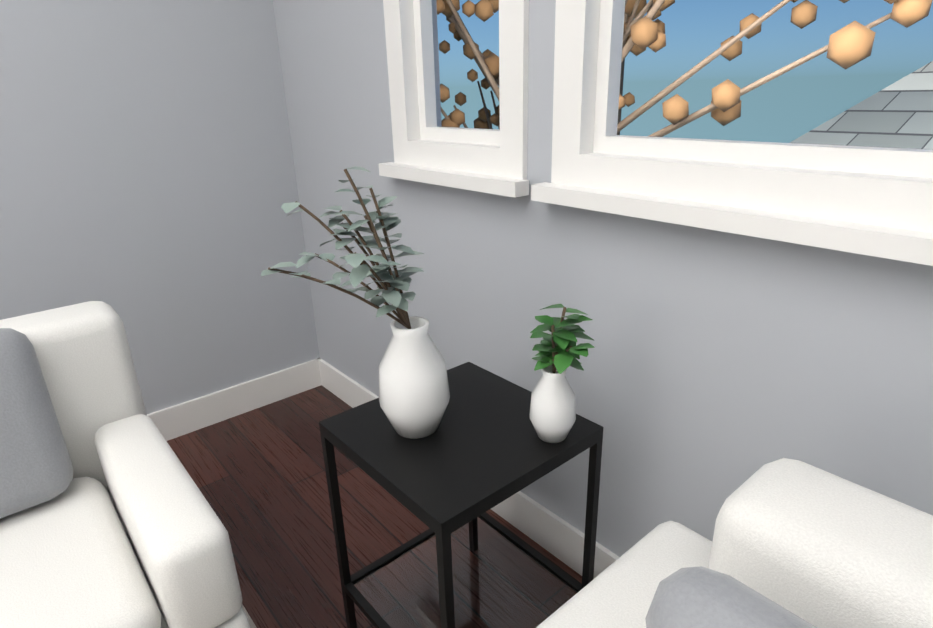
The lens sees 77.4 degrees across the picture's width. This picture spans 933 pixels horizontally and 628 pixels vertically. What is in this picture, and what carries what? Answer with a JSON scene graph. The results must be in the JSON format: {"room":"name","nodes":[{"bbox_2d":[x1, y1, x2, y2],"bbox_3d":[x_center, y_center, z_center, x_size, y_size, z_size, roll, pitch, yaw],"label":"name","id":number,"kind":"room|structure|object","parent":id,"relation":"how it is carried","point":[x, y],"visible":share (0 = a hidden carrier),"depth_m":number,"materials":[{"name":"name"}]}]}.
{"room":"living room","nodes":[
{"label":"living room","id":0,"kind":"room"},
{"bbox_2d":[0,0,319,413],"bbox_3d":[-2.395,-0.437,0.920,4.600,2.780,0.120,-19,27,-37],"label":"wall","id":1,"kind":"structure","parent":0,"point":[148,185],"depth_m":2.03,"materials":[{"name":"grey paint"}]},
{"bbox_2d":[147,359,318,440],"bbox_3d":[-2.361,0.831,1.316,4.480,0.130,0.014,-19,27,-37],"label":"baseboard","id":2,"kind":"structure","parent":1,"relation":"attached to","point":[175,421],"depth_m":2.41,"materials":[{"name":"white wood"}]},
{"bbox_2d":[167,385,581,627],"bbox_3d":[-4.354,2.350,-2.125,12.800,0.100,5.050,-19,27,-37],"label":"floor","id":3,"kind":"structure","parent":0,"point":[258,477],"depth_m":1.87,"materials":[{"name":"brown wood"}]},
{"bbox_2d":[241,604,256,627],"bbox_3d":[-1.217,1.373,-0.005,3.100,0.011,2.290,-19,27,-37],"label":"rug","id":4,"kind":"object","parent":3,"relation":"on","point":[251,623],"depth_m":1.47,"materials":[{"name":"grey fabric"}]},
{"bbox_2d":[0,301,249,627],"bbox_3d":[-0.889,0.496,1.060,0.720,0.832,0.700,-19,27,-37],"label":"sofa","id":5,"kind":"object","parent":4,"relation":"on","point":[109,518],"visible":1,"depth_m":1.10,"materials":[{"name":"white fabric"}]},
{"bbox_2d":[536,458,932,627],"bbox_3d":[0.278,0.673,0.505,0.800,0.841,0.760,-19,27,-37],"label":"sofa","id":6,"kind":"object","parent":4,"relation":"on","point":[796,544],"visible":1,"depth_m":0.63,"materials":[{"name":"white fabric"}]},
{"bbox_2d":[319,362,603,627],"bbox_3d":[-0.009,0.508,1.318,0.420,0.599,0.420,-19,27,-37],"label":"side table","id":7,"kind":"object","parent":3,"relation":"on","point":[465,560],"visible":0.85,"depth_m":1.27,"materials":[{"name":"black metal"}]},
{"bbox_2d":[261,166,449,438],"bbox_3d":[-0.233,-0.013,1.116,0.320,0.528,0.315,-19,27,-37],"label":"vase","id":8,"kind":"object","parent":7,"relation":"on","point":[414,395],"visible":1,"depth_m":1.09,"materials":[{"name":"white ceramic"}]},
{"bbox_2d":[529,304,594,442],"bbox_3d":[0.175,0.120,1.089,0.126,0.278,0.145,-19,27,-37],"label":"vase","id":9,"kind":"object","parent":7,"relation":"on","point":[552,414],"visible":1,"depth_m":1.09,"materials":[{"name":"white ceramic"}]},
{"bbox_2d":[273,0,932,556],"bbox_3d":[0.593,-0.495,0.845,0.120,2.780,3.840,-19,27,-37],"label":"wall","id":10,"kind":"structure","parent":0,"point":[719,368],"depth_m":1.29,"materials":[{"name":"grey paint"}]},
{"bbox_2d":[379,0,518,197],"bbox_3d":[-0.041,-1.060,1.330,0.145,1.495,0.580,-19,27,-37],"label":"window","id":11,"kind":"structure","parent":10,"relation":"in","point":[473,159],"depth_m":1.58,"materials":[{"name":"white wood"}]},
{"bbox_2d":[315,358,619,578],"bbox_3d":[0.579,0.757,1.284,0.014,0.130,3.780,-19,27,-37],"label":"baseboard","id":12,"kind":"structure","parent":10,"relation":"attached to","point":[561,539],"depth_m":1.69,"materials":[{"name":"white wood"}]},
{"bbox_2d":[519,0,932,265],"bbox_3d":[0.524,-0.835,0.708,0.145,1.495,1.060,-19,27,-37],"label":"window","id":13,"kind":"structure","parent":10,"relation":"in","point":[874,201],"depth_m":1.04,"materials":[{"name":"white wood"}]},
{"label":"outside","id":14,"kind":"structure","parent":0,"visible":0},
{"bbox_2d":[436,0,932,136],"bbox_3d":[0.832,1.524,4.601,2.702,12.283,3.753,-19,27,-37],"label":"tree","id":15,"kind":"object","parent":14,"point":[848,45],"visible":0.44,"depth_m":2.19,"materials":[{"name":"brown plant"}]},
{"bbox_2d":[790,61,932,149],"bbox_3d":[7.564,2.763,3.644,9.000,10.300,8.900,-19,27,-37],"label":"roof","id":16,"kind":"structure","parent":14,"point":[898,114],"depth_m":2.94,"materials":[{"name":"grey tile"}]}
]}

